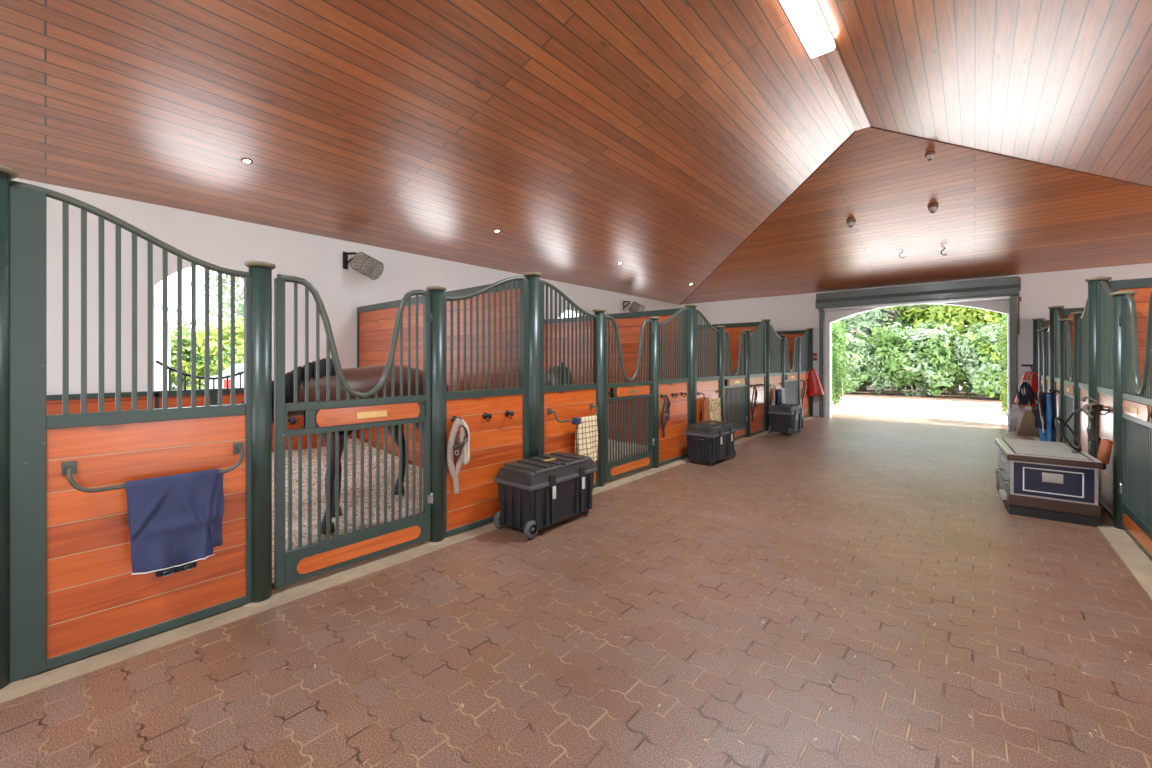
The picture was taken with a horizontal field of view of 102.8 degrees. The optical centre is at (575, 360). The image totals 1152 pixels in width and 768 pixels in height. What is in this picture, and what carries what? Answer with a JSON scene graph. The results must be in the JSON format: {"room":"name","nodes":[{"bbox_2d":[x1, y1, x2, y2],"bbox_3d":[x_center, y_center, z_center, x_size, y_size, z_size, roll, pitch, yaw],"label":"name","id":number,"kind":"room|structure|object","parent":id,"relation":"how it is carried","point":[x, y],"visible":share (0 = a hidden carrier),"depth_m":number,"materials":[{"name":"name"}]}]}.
{"room":"farm building","nodes":[
{"label":"farm building","id":0,"kind":"room"},
{"bbox_2d":[12,178,679,394],"bbox_3d":[-4.200,-0.240,7.184,0.100,3.680,24.350,0,0,41],"label":"wall","id":1,"kind":"structure","parent":0,"point":[228,243],"depth_m":6.29,"materials":[{"name":"paint"}]},
{"bbox_2d":[47,391,154,400],"bbox_3d":[-4.844,0.410,6.327,0.050,0.060,3.610,0,0,41],"label":"trim","id":2,"kind":"structure","parent":1,"relation":"attached to","point":[123,394],"depth_m":5.38,"materials":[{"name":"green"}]},
{"bbox_2d":[155,388,243,408],"bbox_3d":[-4.971,0.990,6.311,0.070,1.220,1.220,0,0,41],"label":"door","id":3,"kind":"structure","parent":1,"relation":"in","point":[239,392],"depth_m":6.17,"materials":[{"name":"orange wood"}]},
{"bbox_2d":[155,360,243,389],"bbox_3d":[-4.963,0.188,6.304,0.036,0.404,1.202,0,0,41],"label":"guard","id":4,"kind":"object","parent":3,"relation":"attached to","point":[156,361],"visible":0.7,"depth_m":6.18,"materials":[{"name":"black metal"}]},
{"bbox_2d":[47,396,356,451],"bbox_3d":[-4.850,1.020,6.332,0.035,1.160,3.610,0,0,41],"label":"trim","id":5,"kind":"structure","parent":1,"relation":"attached to","point":[54,407],"depth_m":5.59,"materials":[{"name":"wood"}]},
{"bbox_2d":[343,251,383,279],"bbox_3d":[-3.488,-1.558,7.530,0.638,0.464,0.325,0,0,6],"label":"fan","id":6,"kind":"object","parent":1,"relation":"attached to","point":[364,263],"visible":1,"depth_m":7.45,"materials":[{"name":"black metal"}]},
{"bbox_2d":[623,301,644,311],"bbox_3d":[1.709,-1.538,13.520,0.638,0.464,0.325,0,0,6],"label":"fan","id":7,"kind":"object","parent":1,"relation":"attached to","point":[634,307],"visible":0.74,"depth_m":13.42,"materials":[{"name":"black metal"}]},
{"bbox_2d":[0,414,1151,767],"bbox_3d":[1.223,1.600,3.440,4.700,0.001,25.800,0,0,41],"label":"floor","id":8,"kind":"structure","parent":0,"point":[1060,599],"depth_m":2.56,"materials":[{"name":"red brick"}]},
{"bbox_2d":[494,452,596,537],"bbox_3d":[-0.262,1.284,4.590,0.539,0.609,1.047,0,0,40],"label":"chest","id":9,"kind":"object","parent":8,"relation":"on","point":[535,494],"visible":1,"depth_m":4.32,"materials":[{"name":"black plastic"}]},
{"bbox_2d":[177,472,1151,763],"bbox_3d":[1.134,1.597,3.219,4.306,0.002,5.482,0,0,41],"label":"straw flecks","id":10,"kind":"object","parent":8,"relation":"on","point":[667,472],"visible":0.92,"depth_m":2.58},
{"bbox_2d":[684,420,736,464],"bbox_3d":[2.170,1.290,7.365,0.512,0.597,0.921,0,0,43],"label":"chest","id":11,"kind":"object","parent":8,"relation":"on","point":[709,441],"visible":1,"depth_m":7.12,"materials":[{"name":"black plastic"}]},
{"bbox_2d":[768,403,804,434],"bbox_3d":[4.719,1.284,10.271,0.539,0.609,1.046,0,0,41],"label":"chest","id":12,"kind":"object","parent":8,"relation":"on","point":[784,418],"visible":1,"depth_m":9.95,"materials":[{"name":"black plastic"}]},
{"bbox_2d":[999,372,1029,434],"bbox_3d":[9.586,0.917,10.044,0.531,1.345,0.329,0,0,41],"label":"rake","id":13,"kind":"object","parent":8,"relation":"on","point":[1015,409],"visible":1,"depth_m":9.99,"materials":[{"name":"metal"}]},
{"bbox_2d":[1017,381,1034,403],"bbox_3d":[9.714,0.677,9.938,0.279,0.506,0.148,0,0,41],"label":"bag","id":14,"kind":"object","parent":13,"relation":"attached to","point":[1025,393],"visible":1,"depth_m":9.90,"materials":[{"name":"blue fabric"}]},
{"bbox_2d":[1017,374,1037,436],"bbox_3d":[9.750,0.941,9.927,0.372,1.296,0.528,0,0,41],"label":"straw broom","id":15,"kind":"object","parent":8,"relation":"on","point":[1027,426],"visible":0.97,"depth_m":9.79,"materials":[{"name":"plant"}]},
{"bbox_2d":[994,437,1102,526],"bbox_3d":[5.152,1.281,5.116,0.705,0.638,1.280,0,0,38],"label":"chest","id":16,"kind":"object","parent":8,"relation":"on","point":[1055,481],"visible":0.99,"depth_m":4.66,"materials":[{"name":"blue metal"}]},
{"bbox_2d":[1055,405,1094,451],"bbox_3d":[5.313,0.709,4.964,0.310,0.515,0.430,0,0,24],"label":"loop","id":17,"kind":"object","parent":16,"relation":"on","point":[1080,409],"visible":0.98,"depth_m":4.86,"materials":[{"name":"black rubber"}]},
{"bbox_2d":[0,0,1151,304],"bbox_3d":[0.715,-2.875,2.755,13.130,1.790,24.100,0,0,41],"label":"ceiling","id":18,"kind":"structure","parent":0,"point":[654,138],"depth_m":5.70,"materials":[{"name":"wood"}]},
{"bbox_2d":[846,219,855,227],"bbox_3d":[5.765,-2.875,9.643,0.170,0.164,0.166,0,0,41],"label":"lamp","id":19,"kind":"object","parent":18,"relation":"attached to","point":[850,223],"visible":1,"depth_m":9.59,"materials":[{"name":"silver metal"}]},
{"bbox_2d":[925,151,934,160],"bbox_3d":[5.768,-3.325,7.495,0.136,0.131,0.133,0,0,41],"label":"lamp","id":20,"kind":"object","parent":18,"relation":"attached to","point":[929,156],"visible":1,"depth_m":7.45,"materials":[{"name":"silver metal"}]},
{"bbox_2d":[927,204,938,212],"bbox_3d":[6.776,-2.882,8.731,0.170,0.164,0.166,0,0,41],"label":"lamp","id":21,"kind":"object","parent":18,"relation":"attached to","point":[932,208],"visible":1,"depth_m":8.68,"materials":[{"name":"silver metal"}]},
{"bbox_2d":[173,383,1007,424],"bbox_3d":[6.716,1.630,7.743,120.000,0.001,119.500,0,0,41],"label":"ground","id":22,"kind":"structure","parent":0,"point":[992,413],"depth_m":15.46,"materials":[{"name":"concrete"}]},
{"bbox_2d":[154,302,190,390],"bbox_3d":[-16.448,-0.775,11.309,8.530,4.750,9.530,0,0,41],"label":"house","id":23,"kind":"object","parent":22,"relation":"on","point":[172,313],"visible":0.04,"depth_m":11.90,"materials":[{"name":"grey tile"}]},
{"bbox_2d":[171,312,243,389],"bbox_3d":[-11.363,-0.026,18.197,2.562,3.400,11.942,0,0,42],"label":"hedge","id":24,"kind":"object","parent":22,"relation":"on","point":[239,327],"visible":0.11,"depth_m":15.68,"materials":[{"name":"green plant"}]},
{"bbox_2d":[183,268,243,329],"bbox_3d":[-12.613,-3.437,22.150,4.576,7.101,10.043,0,0,41],"label":"bare tree","id":25,"kind":"object","parent":22,"relation":"on","point":[239,288],"visible":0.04,"depth_m":19.36,"materials":[{"name":"grey plant"}]},
{"bbox_2d":[210,363,243,388],"bbox_3d":[-6.588,0.810,11.864,1.840,1.580,4.410,0,0,41],"label":"car","id":26,"kind":"object","parent":22,"relation":"on","point":[238,367],"visible":0.05,"depth_m":10.12,"materials":[{"name":"white paint"}]},
{"bbox_2d":[223,379,229,387],"bbox_3d":[-7.347,0.500,9.702,0.125,0.240,0.150,0,0,41],"label":"tail light","id":27,"kind":"object","parent":26,"relation":"attached to","point":[224,380],"depth_m":9.64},
{"bbox_2d":[832,320,848,412],"bbox_3d":[7.978,0.085,14.191,0.752,3.033,1.729,0,0,41],"label":"creeper","id":28,"kind":"object","parent":22,"relation":"on","point":[839,380],"visible":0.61,"depth_m":13.89,"materials":[{"name":"green plant"}]},
{"bbox_2d":[841,384,1002,402],"bbox_3d":[19.932,1.610,26.793,31.000,0.080,18.400,0,0,41],"label":"planting bed","id":29,"kind":"object","parent":22,"relation":"on","point":[870,392],"visible":0.05,"depth_m":20.35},
{"bbox_2d":[833,332,883,393],"bbox_3d":[12.871,0.117,22.468,3.978,3.028,2.773,0,0,41],"label":"shrub","id":30,"kind":"object","parent":29,"relation":"on","point":[859,352],"visible":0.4,"depth_m":21.41,"materials":[{"name":"green plant"}]},
{"bbox_2d":[833,307,913,390],"bbox_3d":[15.132,-2.252,24.502,4.720,7.718,3.232,0,0,41],"label":"tree","id":31,"kind":"object","parent":29,"relation":"on","point":[858,323],"visible":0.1,"depth_m":23.26,"materials":[{"name":"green plant"}]},
{"bbox_2d":[868,320,965,395],"bbox_3d":[15.158,-0.061,20.706,2.736,3.521,3.766,0,0,-44],"label":"shrub","id":32,"kind":"object","parent":29,"relation":"on","point":[918,367],"visible":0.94,"depth_m":20.20,"materials":[{"name":"green plant"}]},
{"bbox_2d":[888,305,1003,393],"bbox_3d":[17.905,-2.173,22.063,4.772,7.748,3.216,0,0,43],"label":"tree","id":33,"kind":"object","parent":29,"relation":"on","point":[959,317],"visible":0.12,"depth_m":21.23,"materials":[{"name":"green plant"}]},
{"bbox_2d":[948,322,1007,399],"bbox_3d":[17.401,0.003,18.688,3.816,3.319,2.714,0,0,41],"label":"shrub","id":34,"kind":"object","parent":29,"relation":"on","point":[983,369],"visible":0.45,"depth_m":18.49,"materials":[{"name":"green plant"}]},
{"bbox_2d":[996,314,1007,415],"bbox_3d":[11.030,-0.138,11.495,0.816,3.478,1.719,0,0,41],"label":"creeper","id":35,"kind":"object","parent":22,"relation":"on","point":[1003,342],"visible":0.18,"depth_m":11.46,"materials":[{"name":"green plant"}]},
{"bbox_2d":[817,48,869,130],"bbox_3d":[0.666,-3.700,2.798,0.200,0.099,11.740,0,0,41],"label":"ceiling","id":36,"kind":"structure","parent":0,"point":[831,63],"depth_m":6.16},
{"bbox_2d":[780,0,834,57],"bbox_3d":[2.436,-3.595,4.837,0.260,0.110,1.260,0,0,41],"label":"fluorescent light","id":37,"kind":"object","parent":36,"relation":"attached to","point":[806,17],"visible":1,"depth_m":4.86,"materials":[{"name":"white paint"}]},
{"bbox_2d":[680,263,1151,430],"bbox_3d":[8.693,-0.240,11.952,13.130,3.680,0.250,0,0,41],"label":"wall","id":38,"kind":"structure","parent":0,"point":[1038,292],"depth_m":10.87,"materials":[{"name":"paint"}]},
{"bbox_2d":[680,131,855,304],"bbox_3d":[4.045,-2.819,11.729,0.031,1.706,8.904,0,0,-5],"label":"trim","id":39,"kind":"structure","parent":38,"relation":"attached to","point":[854,131],"depth_m":9.46,"materials":[{"name":"wood"}]},
{"bbox_2d":[808,369,823,396],"bbox_3d":[6.786,0.635,13.101,0.347,0.790,0.471,0,0,-9],"label":"blanket","id":40,"kind":"object","parent":38,"relation":"attached to","point":[814,385],"visible":0.96,"depth_m":12.99,"materials":[{"name":"red fabric"}]},
{"bbox_2d":[872,304,949,310],"bbox_3d":[8.863,-1.595,12.356,3.586,0.452,0.478,0,0,41],"label":"fringe","id":41,"kind":"object","parent":38,"relation":"hanging from","point":[923,306],"visible":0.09,"depth_m":12.22,"materials":[{"name":"green plant"}]},
{"bbox_2d":[815,276,1020,430],"bbox_3d":[8.475,-0.160,11.777,4.210,3.520,0.299,0,0,41],"label":"door frame","id":42,"kind":"structure","parent":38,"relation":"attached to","point":[999,288],"depth_m":11.36,"materials":[{"name":"metal"}]},
{"bbox_2d":[870,126,1151,187],"bbox_3d":[9.079,-2.819,7.361,8.997,1.706,0.031,0,0,-2],"label":"trim","id":43,"kind":"structure","parent":38,"relation":"attached to","point":[871,126],"depth_m":7.26,"materials":[{"name":"wood"}]},
{"bbox_2d":[1015,372,1037,406],"bbox_3d":[10.092,0.635,10.232,0.437,0.790,0.368,0,0,-7],"label":"jacket","id":44,"kind":"object","parent":38,"relation":"attached to","point":[1035,378],"visible":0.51,"depth_m":10.12,"materials":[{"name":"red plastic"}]},
{"bbox_3d":[0.715,1.631,2.755,13.530,0.038,24.100,0,0,41],"label":"trim","id":45,"kind":"structure","parent":0,"visible":0},
{"bbox_2d":[272,438,422,582],"bbox_3d":[-3.295,1.421,4.983,4.052,0.334,3.570,0,0,41],"label":"wood shavings","id":46,"kind":"object","parent":45,"relation":"on","point":[358,441],"visible":0.15,"depth_m":5.39},
{"bbox_2d":[241,358,448,533],"bbox_3d":[-2.190,0.757,4.611,0.662,1.586,2.761,0,0,21],"label":"horse","id":47,"kind":"object","parent":46,"relation":"on","point":[361,379],"visible":0.27,"depth_m":4.28},
{"bbox_2d":[357,280,519,467],"bbox_3d":[-2.087,0.350,6.364,4.107,2.500,0.070,0,0,41],"label":"wall","id":48,"kind":"structure","parent":45,"relation":"on","point":[375,322],"depth_m":5.97,"materials":[{"name":"orange wood"}]},
{"bbox_2d":[0,416,816,703],"bbox_3d":[-1.028,1.619,4.268,0.270,0.062,24.100,0,0,41],"label":"curb","id":49,"kind":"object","parent":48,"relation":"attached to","point":[299,589],"depth_m":3.00,"materials":[{"name":"concrete"}]},
{"bbox_2d":[0,164,25,695],"bbox_3d":[-2.850,0.325,2.221,0.250,2.550,0.250,0,0,41],"label":"post","id":50,"kind":"object","parent":49,"relation":"on","point":[7,174],"visible":0.85,"depth_m":2.23,"materials":[{"name":"green metal"}]},
{"bbox_2d":[10,180,251,681],"bbox_3d":[-2.436,0.342,2.621,0.160,2.476,1.003,0,0,41],"label":"panel","id":51,"kind":"object","parent":49,"relation":"on","point":[75,594],"visible":1,"depth_m":2.50,"materials":[{"name":"orange wood"}]},
{"bbox_2d":[125,469,223,576],"bbox_3d":[-2.280,0.936,2.639,0.148,0.560,0.438,0,0,41],"label":"folded blanket","id":52,"kind":"object","parent":51,"relation":"hanging from","point":[175,521],"visible":1,"depth_m":2.62,"materials":[{"name":"blue fabric"}]},
{"bbox_2d":[241,261,279,606],"bbox_3d":[-2.110,0.470,3.074,0.218,2.260,0.218,0,0,41],"label":"post","id":53,"kind":"object","parent":49,"relation":"on","point":[261,272],"visible":0.93,"depth_m":3.03,"materials":[{"name":"green metal"}]},
{"bbox_2d":[423,286,448,544],"bbox_3d":[-1.238,0.470,4.079,0.218,2.260,0.218,0,0,41],"label":"post","id":54,"kind":"object","parent":49,"relation":"on","point":[437,292],"visible":0.95,"depth_m":4.02,"materials":[{"name":"metal"}]},
{"bbox_2d":[274,274,432,588],"bbox_3d":[-1.651,0.469,3.585,0.076,2.163,1.203,0,0,41],"label":"gate","id":55,"kind":"object","parent":54,"relation":"attached to","point":[299,563],"visible":1,"depth_m":3.49,"materials":[{"name":"green metal"}]},
{"bbox_2d":[444,276,528,537],"bbox_3d":[-0.832,0.342,4.488,0.138,2.476,1.040,0,0,41],"label":"panel","id":56,"kind":"object","parent":49,"relation":"on","point":[497,420],"visible":0.87,"depth_m":4.46,"materials":[{"name":"orange wood"}]},
{"bbox_2d":[447,418,469,493],"bbox_3d":[-1.059,0.854,4.164,0.116,0.689,0.236,0,0,41],"label":"halter","id":57,"kind":"object","parent":56,"relation":"hanging from","point":[463,441],"visible":1,"depth_m":4.13,"materials":[{"name":"leather"}]},
{"bbox_2d":[523,272,541,457],"bbox_3d":[-0.471,0.325,4.963,0.250,2.550,0.250,0,0,41],"label":"post","id":58,"kind":"object","parent":49,"relation":"on","point":[533,277],"visible":0.54,"depth_m":4.89,"materials":[{"name":"metal"}]},
{"bbox_2d":[540,280,597,487],"bbox_3d":[-0.044,0.342,5.379,0.160,2.476,1.040,0,0,41],"label":"panel","id":59,"kind":"object","parent":49,"relation":"on","point":[559,404],"visible":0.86,"depth_m":5.33,"materials":[{"name":"orange wood"}]},
{"bbox_2d":[572,415,597,461],"bbox_3d":[0.122,0.931,5.438,0.104,0.552,0.415,0,0,41],"label":"plaid blanket","id":60,"kind":"object","parent":59,"relation":"hanging from","point":[586,433],"visible":0.94,"depth_m":5.41,"materials":[{"name":"beige fabric"}]},
{"bbox_2d":[593,309,607,487],"bbox_3d":[0.295,0.470,5.847,0.218,2.260,0.218,0,0,41],"label":"post","id":61,"kind":"object","parent":49,"relation":"on","point":[599,312],"visible":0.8,"depth_m":5.79,"materials":[{"name":"metal"}]},
{"bbox_2d":[648,317,661,468],"bbox_3d":[1.167,0.470,6.851,0.218,2.260,0.218,0,0,41],"label":"post","id":62,"kind":"object","parent":49,"relation":"on","point":[655,319],"visible":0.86,"depth_m":6.79,"materials":[{"name":"metal"}]},
{"bbox_2d":[604,315,653,481],"bbox_3d":[0.754,0.469,6.357,0.076,2.163,1.203,0,0,41],"label":"gate","id":63,"kind":"object","parent":62,"relation":"attached to","point":[627,390],"visible":0.99,"depth_m":6.26,"materials":[{"name":"green metal"}]},
{"bbox_2d":[659,307,689,465],"bbox_3d":[1.573,0.342,7.260,0.138,2.476,1.040,0,0,41],"label":"panel","id":64,"kind":"object","parent":49,"relation":"on","point":[673,447],"visible":0.86,"depth_m":7.30,"materials":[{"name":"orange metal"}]},
{"bbox_2d":[661,396,669,437],"bbox_3d":[1.360,0.840,6.944,0.101,0.644,0.201,0,0,41],"label":"halter","id":65,"kind":"object","parent":64,"relation":"hanging from","point":[667,412],"visible":1,"depth_m":6.92,"materials":[{"name":"leather"}]},
{"bbox_2d":[685,304,696,423],"bbox_3d":[1.933,0.325,7.735,0.250,2.550,0.250,0,0,41],"label":"post","id":66,"kind":"object","parent":49,"relation":"on","point":[692,307],"visible":0.52,"depth_m":7.66,"materials":[{"name":"metal"}]},
{"bbox_2d":[696,309,722,422],"bbox_3d":[2.361,0.342,8.152,0.160,2.476,1.040,0,0,41],"label":"panel","id":67,"kind":"object","parent":49,"relation":"on","point":[708,387],"visible":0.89,"depth_m":8.14,"materials":[{"name":"green metal"}]},
{"bbox_2d":[702,397,721,421],"bbox_3d":[2.421,0.921,8.056,0.131,0.530,0.677,0,0,41],"label":"rug","id":68,"kind":"object","parent":67,"relation":"hanging from","point":[711,408],"visible":0.84,"depth_m":7.99,"materials":[{"name":"beige fabric"}]},
{"bbox_2d":[715,326,724,421],"bbox_3d":[2.700,0.470,8.619,0.218,2.260,0.218,0,0,41],"label":"post","id":69,"kind":"object","parent":49,"relation":"on","point":[721,328],"visible":0.55,"depth_m":8.56,"materials":[{"name":"metal"}]},
{"bbox_2d":[742,329,751,437],"bbox_3d":[3.572,0.470,9.624,0.218,2.260,0.218,0,0,41],"label":"post","id":70,"kind":"object","parent":49,"relation":"on","point":[747,331],"visible":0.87,"depth_m":9.56,"materials":[{"name":"metal"}]},
{"bbox_2d":[724,330,746,438],"bbox_3d":[3.159,0.469,9.130,0.076,2.163,1.203,0,0,41],"label":"gate","id":71,"kind":"object","parent":70,"relation":"attached to","point":[734,381],"visible":0.81,"depth_m":9.23,"materials":[{"name":"green metal"}]},
{"bbox_2d":[750,321,765,435],"bbox_3d":[3.978,0.342,10.032,0.138,2.476,1.040,0,0,41],"label":"panel","id":72,"kind":"object","parent":49,"relation":"on","point":[758,425],"visible":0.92,"depth_m":10.12,"materials":[{"name":"green metal"}]},
{"bbox_2d":[751,386,757,420],"bbox_3d":[3.773,0.893,9.724,0.099,0.747,0.224,0,0,41],"label":"halter","id":73,"kind":"object","parent":72,"relation":"hanging from","point":[754,389],"visible":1,"depth_m":9.70,"materials":[{"name":"leather"}]},
{"bbox_2d":[761,319,770,430],"bbox_3d":[4.338,0.325,10.507,0.250,2.550,0.250,0,0,41],"label":"post","id":74,"kind":"object","parent":49,"relation":"on","point":[767,321],"visible":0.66,"depth_m":10.43,"materials":[{"name":"metal"}]},
{"bbox_2d":[770,324,784,406],"bbox_3d":[4.766,0.342,10.924,0.160,2.476,1.040,0,0,41],"label":"panel","id":75,"kind":"object","parent":49,"relation":"on","point":[776,342],"visible":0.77,"depth_m":10.97,"materials":[{"name":"green metal"}]},
{"bbox_2d":[775,388,785,404],"bbox_3d":[4.845,0.879,10.862,0.110,0.456,0.566,0,0,41],"label":"rug","id":76,"kind":"object","parent":75,"relation":"hanging from","point":[780,393],"visible":0.83,"depth_m":10.79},
{"bbox_2d":[779,334,785,390],"bbox_3d":[5.105,0.470,11.391,0.218,2.260,0.218,0,0,41],"label":"post","id":77,"kind":"object","parent":49,"relation":"on","point":[780,335],"visible":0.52,"depth_m":11.33,"materials":[{"name":"metal"}]},
{"bbox_2d":[794,336,800,403],"bbox_3d":[5.976,0.470,12.396,0.218,2.260,0.218,0,0,41],"label":"post","id":78,"kind":"object","parent":49,"relation":"on","point":[798,337],"visible":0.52,"depth_m":12.34,"materials":[{"name":"metal"}]},
{"bbox_2d":[785,338,798,403],"bbox_3d":[5.564,0.469,11.902,0.076,2.163,1.203,0,0,41],"label":"gate","id":79,"kind":"object","parent":78,"relation":"attached to","point":[791,376],"visible":0.62,"depth_m":11.99,"materials":[{"name":"green metal"}]},
{"bbox_2d":[800,330,809,417],"bbox_3d":[6.383,0.342,12.805,0.138,2.476,1.040,0,0,41],"label":"panel","id":80,"kind":"object","parent":49,"relation":"on","point":[805,339],"visible":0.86,"depth_m":12.90,"materials":[{"name":"green metal"}]},
{"bbox_2d":[806,328,813,415],"bbox_3d":[6.756,0.325,13.295,0.250,2.550,0.250,0,0,41],"label":"post","id":81,"kind":"object","parent":49,"relation":"on","point":[810,329],"visible":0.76,"depth_m":13.22,"materials":[{"name":"metal"}]},
{"bbox_2d":[544,308,683,444],"bbox_3d":[0.318,0.350,9.136,4.107,2.500,0.070,0,0,41],"label":"wall","id":82,"kind":"structure","parent":45,"relation":"on","point":[629,324],"depth_m":8.60,"materials":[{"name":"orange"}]},
{"bbox_2d":[609,439,647,460],"bbox_3d":[-0.890,1.436,7.755,4.052,0.304,3.570,0,0,41],"label":"wood shavings","id":83,"kind":"object","parent":45,"relation":"on","point":[609,439],"visible":0.02,"depth_m":8.01},
{"bbox_2d":[544,362,574,385],"bbox_3d":[-0.253,0.768,8.008,0.637,1.504,2.654,0,0,-6],"label":"horse","id":84,"kind":"object","parent":83,"relation":"on","point":[561,362],"visible":0.09,"depth_m":7.41},
{"bbox_2d":[703,322,760,424],"bbox_3d":[2.723,0.350,11.909,4.107,2.500,0.070,0,0,41],"label":"wall","id":85,"kind":"structure","parent":45,"relation":"on","point":[734,330],"depth_m":10.98,"materials":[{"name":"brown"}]},
{"bbox_2d":[776,330,805,369],"bbox_3d":[5.174,0.350,14.734,4.107,2.500,0.070,0,0,41],"label":"wall","id":86,"kind":"structure","parent":45,"relation":"on","point":[790,335],"depth_m":13.67,"materials":[{"name":"brown wood"}]},
{"bbox_2d":[1063,307,1084,352],"bbox_3d":[9.939,0.350,6.563,4.125,2.500,0.070,0,0,41],"label":"wall","id":87,"kind":"structure","parent":45,"relation":"on","point":[1066,311],"depth_m":7.83,"materials":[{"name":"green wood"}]},
{"bbox_2d":[1109,278,1151,381],"bbox_3d":[7.567,0.350,3.828,4.125,2.500,0.070,0,0,41],"label":"wall","id":88,"kind":"structure","parent":45,"relation":"on","point":[1143,286],"depth_m":5.02,"materials":[{"name":"orange wood"}]},
{"bbox_2d":[1031,436,1151,600],"bbox_3d":[2.445,1.619,1.255,0.270,0.062,24.100,0,0,41],"label":"trim","id":89,"kind":"structure","parent":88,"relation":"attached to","point":[1132,555],"depth_m":3.81,"materials":[{"name":"concrete"}]},
{"bbox_2d":[1032,318,1044,417],"bbox_3d":[10.282,0.325,10.236,0.250,2.550,0.250,0,0,41],"label":"post","id":90,"kind":"object","parent":89,"relation":"on","point":[1035,320],"visible":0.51,"depth_m":10.22,"materials":[{"name":"metal"}]},
{"bbox_2d":[1037,320,1041,376],"bbox_3d":[9.980,0.342,9.888,0.060,2.476,0.806,0,0,41],"label":"panel","id":91,"kind":"object","parent":89,"relation":"on","point":[1038,321],"visible":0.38,"depth_m":10.16,"materials":[{"name":"green metal"}]},
{"bbox_2d":[1037,329,1042,437],"bbox_3d":[9.687,0.470,9.549,0.218,2.260,0.218,0,0,41],"label":"post","id":92,"kind":"object","parent":89,"relation":"on","point":[1039,330],"visible":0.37,"depth_m":9.55,"materials":[{"name":"metal"}]},
{"bbox_2d":[1041,331,1042,391],"bbox_3d":[9.386,0.469,9.221,0.076,2.163,0.830,0,0,41],"label":"gate","id":93,"kind":"object","parent":92,"relation":"attached to","point":[1042,331],"visible":0.12,"depth_m":9.49,"materials":[{"name":"green metal"}]},
{"bbox_2d":[1042,327,1048,391],"bbox_3d":[9.083,0.470,8.854,0.218,2.260,0.218,0,0,41],"label":"post","id":94,"kind":"object","parent":89,"relation":"on","point":[1045,329],"visible":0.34,"depth_m":8.86,"materials":[{"name":"metal"}]},
{"bbox_2d":[1046,328,1048,391],"bbox_3d":[8.707,0.342,8.419,0.060,2.476,1.040,0,0,41],"label":"panel","id":95,"kind":"object","parent":89,"relation":"on","point":[1047,332],"visible":0.1,"depth_m":8.80,"materials":[{"name":"green metal"}]},
{"bbox_2d":[1049,309,1062,441],"bbox_3d":[7.897,0.342,7.546,0.138,2.476,1.040,0,0,41],"label":"panel","id":96,"kind":"object","parent":89,"relation":"on","point":[1057,313],"visible":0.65,"depth_m":7.76,"materials":[{"name":"green metal"}]},
{"bbox_2d":[1034,392,1056,441],"bbox_3d":[7.908,0.965,7.751,0.259,0.870,0.581,0,0,41],"label":"rug","id":97,"kind":"object","parent":96,"relation":"hanging from","point":[1048,400],"visible":0.8,"depth_m":7.63,"materials":[{"name":"fabric"}]},
{"bbox_2d":[1036,390,1043,432],"bbox_3d":[7.653,0.827,7.583,0.097,0.710,0.210,0,0,41],"label":"halter","id":98,"kind":"object","parent":97,"relation":"hanging from","point":[1038,401],"visible":1,"depth_m":7.57,"materials":[{"name":"leather"}]},
{"bbox_2d":[1048,306,1064,392],"bbox_3d":[8.317,0.325,7.970,0.250,2.550,0.250,0,0,41],"label":"post","id":99,"kind":"object","parent":89,"relation":"on","point":[1052,308],"visible":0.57,"depth_m":7.97,"materials":[{"name":"metal"}]},
{"bbox_2d":[1058,318,1072,441],"bbox_3d":[7.583,0.470,7.124,0.218,2.260,0.218,0,0,41],"label":"post","id":100,"kind":"object","parent":89,"relation":"on","point":[1063,320],"visible":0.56,"depth_m":7.11,"materials":[{"name":"metal"}]},
{"bbox_2d":[1063,321,1072,443],"bbox_3d":[7.152,0.469,6.646,0.076,2.163,1.203,0,0,41],"label":"gate","id":101,"kind":"object","parent":100,"relation":"attached to","point":[1068,355],"visible":0.44,"depth_m":6.85,"materials":[{"name":"green metal"}]},
{"bbox_2d":[1071,311,1082,446],"bbox_3d":[6.711,0.470,6.119,0.218,2.260,0.218,0,0,41],"label":"post","id":102,"kind":"object","parent":89,"relation":"on","point":[1076,315],"visible":0.31,"depth_m":6.12,"materials":[{"name":"metal"}]},
{"bbox_2d":[1078,298,1087,452],"bbox_3d":[6.334,0.342,5.685,0.060,2.476,1.040,0,0,41],"label":"panel","id":103,"kind":"object","parent":89,"relation":"on","point":[1083,320],"visible":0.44,"depth_m":5.90,"materials":[{"name":"green metal"}]},
{"bbox_2d":[1085,277,1111,453],"bbox_3d":[5.945,0.325,5.235,0.250,2.550,0.250,0,0,41],"label":"post","id":104,"kind":"object","parent":89,"relation":"on","point":[1092,282],"visible":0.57,"depth_m":5.22,"materials":[{"name":"metal"}]},
{"bbox_2d":[1096,281,1112,519],"bbox_3d":[5.525,0.342,4.811,0.138,2.476,1.040,0,0,41],"label":"panel","id":105,"kind":"object","parent":89,"relation":"on","point":[1104,301],"visible":0.52,"depth_m":4.90,"materials":[{"name":"green metal"}]},
{"bbox_2d":[1081,396,1112,469],"bbox_3d":[5.310,0.736,4.704,0.197,0.728,0.544,0,0,41],"label":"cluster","id":106,"kind":"object","parent":105,"relation":"hanging from","point":[1099,448],"visible":1,"depth_m":4.64,"materials":[{"name":"leather"}]},
{"bbox_2d":[1106,291,1137,531],"bbox_3d":[5.178,0.470,4.351,0.218,2.260,0.218,0,0,41],"label":"post","id":107,"kind":"object","parent":89,"relation":"on","point":[1117,296],"visible":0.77,"depth_m":4.34,"materials":[{"name":"metal"}]},
{"bbox_2d":[1119,290,1151,559],"bbox_3d":[4.747,0.469,3.873,0.076,2.163,1.203,0,0,41],"label":"gate","id":108,"kind":"object","parent":107,"relation":"attached to","point":[1135,487],"visible":1,"depth_m":3.99,"materials":[{"name":"green metal"}]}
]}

